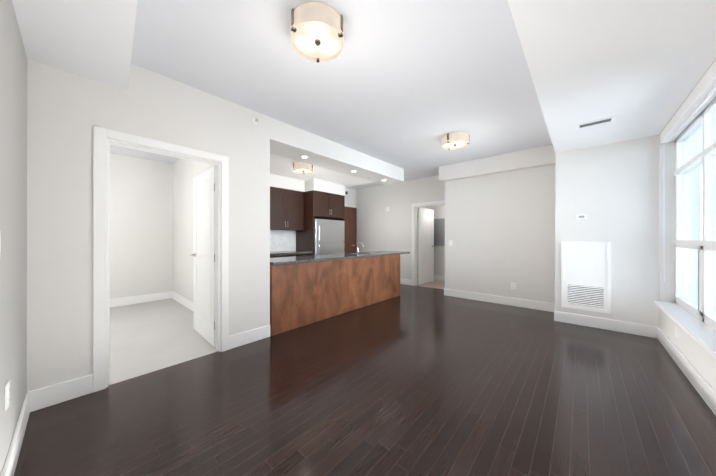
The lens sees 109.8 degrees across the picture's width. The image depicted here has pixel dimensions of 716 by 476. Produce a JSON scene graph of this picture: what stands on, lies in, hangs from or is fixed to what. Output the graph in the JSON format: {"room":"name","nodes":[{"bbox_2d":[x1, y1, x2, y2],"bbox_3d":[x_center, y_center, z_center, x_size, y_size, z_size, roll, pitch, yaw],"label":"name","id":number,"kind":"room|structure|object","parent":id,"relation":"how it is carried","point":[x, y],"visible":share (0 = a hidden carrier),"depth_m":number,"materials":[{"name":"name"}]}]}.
{"room":"empty living room","nodes":[
{"label":"empty living room","id":0,"kind":"room"},
{"bbox_2d":[0,0,26,475],"bbox_3d":[-0.940,-0.144,0.458,4.010,2.720,0.120,0,0,42],"label":"wall","id":1,"kind":"structure","parent":0,"point":[13,211],"depth_m":1.35,"materials":[{"name":"paint"}]},
{"bbox_2d":[5,380,9,410],"bbox_3d":[-1.707,0.767,1.227,0.075,0.118,0.010,0,0,42],"label":"outlet","id":2,"kind":"object","parent":1,"relation":"attached to","point":[7,394],"visible":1,"depth_m":1.21,"materials":[{"name":"white plastic"}]},
{"bbox_2d":[1,390,32,475],"bbox_3d":[-1.792,1.144,1.305,1.370,0.145,0.016,0,0,42],"label":"baseboard","id":3,"kind":"structure","parent":1,"relation":"attached to","point":[11,460],"depth_m":1.40,"materials":[{"name":"white wood"}]},
{"bbox_2d":[12,0,137,90],"bbox_3d":[-1.165,-1.378,1.087,2.600,0.250,0.520,0,0,42],"label":"ceiling soffit","id":4,"kind":"structure","parent":0,"point":[91,39],"depth_m":1.56,"materials":[{"name":"paint"}]},
{"bbox_2d":[110,153,172,298],"bbox_3d":[-5.016,-0.141,3.767,0.120,2.720,3.670,0,0,42],"label":"wall","id":5,"kind":"structure","parent":0,"point":[141,226],"depth_m":4.73,"materials":[{"name":"paint"}]},
{"bbox_2d":[110,292,168,306],"bbox_3d":[-4.926,1.146,3.765,0.016,0.145,3.550,0,0,42],"label":"baseboard","id":6,"kind":"structure","parent":5,"relation":"attached to","point":[123,301],"depth_m":4.69,"materials":[{"name":"white wood"}]},
{"bbox_2d":[27,59,269,391],"bbox_3d":[-1.786,-0.142,2.434,0.120,2.720,1.950,0,0,42],"label":"wall","id":7,"kind":"structure","parent":0,"point":[67,111],"depth_m":1.97,"materials":[{"name":"paint"}]},
{"bbox_2d":[33,374,92,410],"bbox_3d":[-2.187,1.145,1.879,0.016,0.145,0.288,0,0,42],"label":"baseboard","id":8,"kind":"structure","parent":7,"relation":"attached to","point":[43,397],"depth_m":1.86,"materials":[{"name":"white wood"}]},
{"bbox_2d":[93,126,228,392],"bbox_3d":[-1.804,0.167,2.413,0.160,2.102,1.019,0,0,42],"label":"door frame","id":9,"kind":"structure","parent":7,"relation":"attached to","point":[102,143],"depth_m":2.10,"materials":[{"name":"white wood"}]},
{"bbox_2d":[190,166,215,346],"bbox_3d":[-1.868,0.206,3.076,0.844,2.000,0.161,0,0,44],"label":"bedroom door","id":10,"kind":"structure","parent":7,"relation":"in","point":[204,254],"depth_m":3.00,"materials":[{"name":"white wood"}]},
{"bbox_2d":[229,325,269,348],"bbox_3d":[-1.251,1.146,2.933,0.016,0.145,0.493,0,0,42],"label":"baseboard","id":11,"kind":"structure","parent":7,"relation":"attached to","point":[236,340],"depth_m":2.91,"materials":[{"name":"white wood"}]},
{"bbox_2d":[108,299,217,384],"bbox_3d":[-3.710,1.218,2.684,3.270,0.001,3.550,0,0,42],"label":"floor","id":12,"kind":"structure","parent":0,"point":[148,337],"depth_m":3.02,"materials":[{"name":"beige carpet"}]},
{"bbox_2d":[173,159,215,301],"bbox_3d":[-2.513,-0.141,4.191,3.300,2.720,0.290,0,0,42],"label":"wall","id":13,"kind":"structure","parent":0,"point":[186,173],"depth_m":4.55,"materials":[{"name":"paint"}]},
{"bbox_2d":[169,291,193,311],"bbox_3d":[-2.558,1.147,4.025,3.150,0.145,0.016,0,0,42],"label":"baseboard","id":14,"kind":"structure","parent":13,"relation":"attached to","point":[185,302],"depth_m":4.58,"materials":[{"name":"white wood"}]},
{"bbox_2d":[272,187,355,251],"bbox_3d":[-1.436,-0.139,6.290,0.120,2.720,4.280,0,0,42],"label":"wall","id":15,"kind":"structure","parent":0,"point":[350,198],"depth_m":7.56,"materials":[{"name":"paint"}]},
{"bbox_2d":[270,230,295,251],"bbox_3d":[-2.141,0.061,5.402,0.006,0.482,1.895,0,0,42],"label":"backsplash","id":16,"kind":"structure","parent":15,"relation":"attached to","point":[282,240],"depth_m":5.84,"materials":[{"name":"tile"}]},
{"bbox_2d":[270,187,303,230],"bbox_3d":[-1.722,-0.628,5.626,0.326,0.898,1.005,0,0,42],"label":"upper cabinet","id":17,"kind":"object","parent":15,"relation":"attached to","point":[286,209],"depth_m":5.55,"materials":[{"name":"brown wood"}]},
{"bbox_2d":[345,206,356,252],"bbox_3d":[-0.371,0.150,7.324,0.092,2.137,1.000,0,0,42],"label":"entry door","id":18,"kind":"structure","parent":15,"relation":"in","point":[350,229],"depth_m":7.50,"materials":[{"name":"brown wood"}]},
{"bbox_2d":[270,154,372,186],"bbox_3d":[-1.094,-1.420,5.231,1.800,0.160,3.150,0,0,42],"label":"ceiling","id":19,"kind":"structure","parent":0,"point":[281,166],"depth_m":5.31,"materials":[{"name":"paint"}]},
{"bbox_2d":[293,162,313,173],"bbox_3d":[-0.998,-1.267,4.586,0.371,0.146,0.378,0,0,42],"label":"ceiling light","id":20,"kind":"object","parent":19,"relation":"attached to","point":[301,168],"visible":0.94,"depth_m":4.47,"materials":[{"name":"beige glass"}]},
{"bbox_2d":[270,174,344,195],"bbox_3d":[-1.568,-1.210,5.526,0.700,0.260,2.960,0,0,42],"label":"bulkhead","id":21,"kind":"object","parent":19,"relation":"attached to","point":[282,182],"visible":0.5,"depth_m":5.75,"materials":[{"name":"paint"}]},
{"bbox_2d":[110,0,551,188],"bbox_3d":[-0.417,-1.541,3.540,7.360,0.080,9.500,0,0,42],"label":"ceiling","id":22,"kind":"structure","parent":0,"point":[407,86],"depth_m":2.27,"materials":[{"name":"paint"}]},
{"bbox_2d":[291,2,343,62],"bbox_3d":[-0.286,-1.430,1.773,0.371,0.146,0.378,0,0,42],"label":"ceiling light","id":23,"kind":"object","parent":22,"relation":"attached to","point":[317,31],"visible":1,"depth_m":1.70,"materials":[{"name":"beige glass"}]},
{"bbox_2d":[270,117,403,184],"bbox_3d":[-0.234,-1.365,4.468,0.500,0.270,3.150,0,0,42],"label":"ceiling beam","id":24,"kind":"structure","parent":22,"relation":"attached to","point":[290,142],"depth_m":3.95,"materials":[{"name":"paint"}]},
{"bbox_2d":[442,132,469,149],"bbox_3d":[1.440,-1.428,3.731,0.371,0.146,0.378,0,0,42],"label":"ceiling light","id":25,"kind":"object","parent":22,"relation":"attached to","point":[455,140],"visible":1,"depth_m":3.64,"materials":[{"name":"beige glass"}]},
{"bbox_2d":[439,145,554,181],"bbox_3d":[2.479,-1.350,4.705,1.960,0.300,0.150,0,0,42],"label":"ceiling bulkhead","id":26,"kind":"object","parent":22,"relation":"attached to","point":[542,156],"visible":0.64,"depth_m":4.54,"materials":[{"name":"paint"}]},
{"bbox_2d":[14,284,715,475],"bbox_3d":[0.183,1.219,3.587,5.890,0.001,6.050,0,0,42],"label":"floor","id":27,"kind":"structure","parent":0,"point":[410,380],"depth_m":1.80,"materials":[{"name":"brown wood"}]},
{"bbox_2d":[274,255,308,257],"bbox_3d":[-1.601,0.784,5.556,0.601,0.874,0.948,0,0,42],"label":"base cabinet","id":28,"kind":"object","parent":27,"relation":"on","point":[275,256],"depth_m":5.24,"materials":[{"name":"brown wood"}]},
{"bbox_2d":[270,251,311,254],"bbox_3d":[-1.905,0.324,5.191,0.632,0.040,1.896,0,0,42],"label":"countertop","id":29,"kind":"structure","parent":28,"relation":"on","point":[275,252],"depth_m":5.40,"materials":[{"name":"grey stone"}]},
{"bbox_2d":[296,190,344,254],"bbox_3d":[-0.912,0.071,6.251,0.707,2.296,0.997,0,0,42],"label":"surround","id":30,"kind":"object","parent":27,"relation":"on","point":[323,205],"visible":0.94,"depth_m":5.88,"materials":[{"name":"brown wood"}]},
{"bbox_2d":[314,219,343,254],"bbox_3d":[-0.882,0.391,6.224,0.736,1.660,0.927,0,0,42],"label":"fridge","id":31,"kind":"object","parent":27,"relation":"on","point":[328,236],"visible":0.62,"depth_m":5.95,"materials":[{"name":"silver metal"}]},
{"bbox_2d":[270,254,399,335],"bbox_3d":[-0.321,0.782,4.450,0.632,0.874,2.970,0,0,42],"label":"kitchen island","id":32,"kind":"object","parent":27,"relation":"on","point":[306,290],"depth_m":3.80,"materials":[{"name":"brown wood"}]},
{"bbox_2d":[270,251,409,265],"bbox_3d":[-0.207,0.324,4.567,0.706,0.040,3.304,0,0,42],"label":"island countertop","id":33,"kind":"structure","parent":32,"relation":"on","point":[374,254],"depth_m":3.93,"materials":[{"name":"grey stone"}]},
{"bbox_2d":[350,252,376,253],"bbox_3d":[0.179,0.419,5.096,0.380,0.222,0.680,0,0,42],"label":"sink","id":34,"kind":"object","parent":33,"relation":"in","point":[358,252],"depth_m":5.32,"materials":[{"name":"silver metal"}]},
{"bbox_2d":[356,175,444,279],"bbox_3d":[1.071,-0.138,6.846,3.130,2.720,0.120,0,0,42],"label":"wall","id":35,"kind":"structure","parent":0,"point":[379,228],"depth_m":6.86,"materials":[{"name":"paint"}]},
{"bbox_2d":[400,279,411,284],"bbox_3d":[0.666,1.149,7.113,1.928,0.145,0.016,0,0,42],"label":"baseboard","id":36,"kind":"structure","parent":35,"relation":"attached to","point":[403,281],"depth_m":6.57,"materials":[{"name":"white wood"}]},
{"bbox_2d":[417,207,433,284],"bbox_3d":[1.832,0.210,6.784,0.161,2.000,0.790,0,0,45],"label":"hall door","id":37,"kind":"structure","parent":35,"relation":"in","point":[425,245],"depth_m":6.73,"materials":[{"name":"white wood"}]},
{"bbox_2d":[412,200,444,285],"bbox_3d":[1.785,0.170,6.197,0.964,2.102,0.140,0,0,42],"label":"door frame","id":38,"kind":"structure","parent":35,"relation":"attached to","point":[414,242],"depth_m":6.43,"materials":[{"name":"white wood"}]},
{"bbox_2d":[417,207,425,273],"bbox_3d":[1.615,-0.138,7.165,0.120,2.720,1.080,0,0,42],"label":"wall","id":39,"kind":"structure","parent":0,"point":[417,207],"depth_m":7.16,"materials":[{"name":"paint"}]},
{"bbox_2d":[416,280,444,288],"bbox_3d":[2.163,1.221,6.636,1.400,0.001,1.140,0,0,42],"label":"floor","id":40,"kind":"structure","parent":0,"point":[438,284],"depth_m":6.61,"materials":[{"name":"beige tile"}]},
{"bbox_2d":[426,205,444,275],"bbox_3d":[2.582,-0.138,7.108,1.640,2.720,0.120,0,0,42],"label":"wall","id":41,"kind":"structure","parent":0,"point":[439,252],"depth_m":7.24,"materials":[{"name":"paint"}]},
{"bbox_2d":[434,218,444,245],"bbox_3d":[2.324,-0.168,7.232,0.550,0.780,0.035,0,0,42],"label":"electrical panel","id":42,"kind":"object","parent":41,"relation":"attached to","point":[439,232],"visible":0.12,"depth_m":7.20,"materials":[{"name":"grey metal"}]},
{"bbox_2d":[434,275,444,280],"bbox_3d":[2.536,1.149,7.056,1.400,0.145,0.016,0,0,42],"label":"baseboard","id":43,"kind":"structure","parent":41,"relation":"attached to","point":[441,278],"depth_m":7.22,"materials":[{"name":"white wood"}]},
{"bbox_2d":[445,165,554,302],"bbox_3d":[2.771,-0.140,4.980,1.890,2.720,0.650,0,0,42],"label":"wall","id":44,"kind":"structure","parent":0,"point":[500,230],"depth_m":4.63,"materials":[{"name":"paint"}]},
{"bbox_2d":[444,288,552,311],"bbox_3d":[2.544,1.147,4.735,1.906,0.145,0.016,0,0,42],"label":"baseboard","id":45,"kind":"structure","parent":44,"relation":"attached to","point":[544,306],"depth_m":4.63,"materials":[{"name":"white wood"}]},
{"bbox_2d":[511,282,515,288],"bbox_3d":[2.787,0.860,4.523,0.075,0.118,0.010,0,0,42],"label":"outlet","id":46,"kind":"object","parent":44,"relation":"attached to","point":[513,285],"visible":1,"depth_m":4.52,"materials":[{"name":"white plastic"}]},
{"bbox_2d":[555,135,658,326],"bbox_3d":[3.671,-0.141,3.826,0.990,2.720,1.180,0,0,42],"label":"wall","id":47,"kind":"structure","parent":0,"point":[611,190],"depth_m":3.27,"materials":[{"name":"paint"}]},
{"bbox_2d":[576,214,586,218],"bbox_3d":[3.119,-0.296,3.513,0.110,0.060,0.018,0,0,42],"label":"thermostat","id":48,"kind":"object","parent":47,"relation":"attached to","point":[583,216],"visible":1,"depth_m":3.50,"materials":[{"name":"white plastic"}]},
{"bbox_2d":[561,241,610,313],"bbox_3d":[3.144,0.524,3.488,0.510,0.950,0.022,0,0,42],"label":"vent panel","id":49,"kind":"object","parent":47,"relation":"attached to","point":[585,275],"visible":0.94,"depth_m":3.48,"materials":[{"name":"white metal"}]},
{"bbox_2d":[553,311,652,337],"bbox_3d":[3.261,1.146,3.389,0.986,0.145,0.016,0,0,42],"label":"baseboard","id":50,"kind":"structure","parent":47,"relation":"attached to","point":[596,322],"depth_m":3.35,"materials":[{"name":"white wood"}]},
{"bbox_2d":[508,0,715,152],"bbox_3d":[1.642,-1.378,1.543,0.990,0.250,4.930,0,0,42],"label":"ceiling","id":51,"kind":"structure","parent":0,"point":[638,68],"depth_m":1.77,"materials":[{"name":"paint"}]},
{"bbox_2d":[575,116,616,128],"bbox_3d":[2.571,-1.246,2.731,0.320,0.010,0.140,0,0,42],"label":"ceiling vent","id":52,"kind":"object","parent":51,"relation":"in","point":[596,122],"visible":1,"depth_m":2.71,"materials":[{"name":"white metal"}]},
{"bbox_2d":[659,58,715,391],"bbox_3d":[2.516,-0.143,1.554,0.300,2.720,6.110,0,0,42],"label":"wall","id":53,"kind":"structure","parent":0,"point":[700,358],"depth_m":2.88,"materials":[{"name":"paint"}]},
{"bbox_2d":[653,326,715,415],"bbox_3d":[2.006,1.144,1.217,0.016,0.145,4.930,0,0,42],"label":"baseboard","id":54,"kind":"structure","parent":53,"relation":"attached to","point":[707,393],"depth_m":2.13,"materials":[{"name":"white wood"}]},
{"bbox_2d":[654,301,715,356],"bbox_3d":[3.036,0.775,2.309,0.165,0.036,1.850,0,0,42],"label":"window sill","id":55,"kind":"structure","parent":53,"relation":"attached to","point":[702,334],"depth_m":2.18,"materials":[{"name":"white"}]},
{"bbox_2d":[674,97,715,329],"bbox_3d":[3.129,-0.247,2.248,0.085,2.010,1.820,0,0,42],"label":"window","id":56,"kind":"structure","parent":53,"relation":"in","point":[704,310],"depth_m":2.29,"materials":[{"name":"white"}]},
{"bbox_2d":[660,60,715,281],"bbox_3d":[3.059,-0.364,2.309,0.100,1.773,1.812,0,0,42],"label":"window blind","id":57,"kind":"object","parent":56,"relation":"attached to","point":[700,98],"visible":1,"depth_m":2.21,"materials":[{"name":"white"}]}
]}

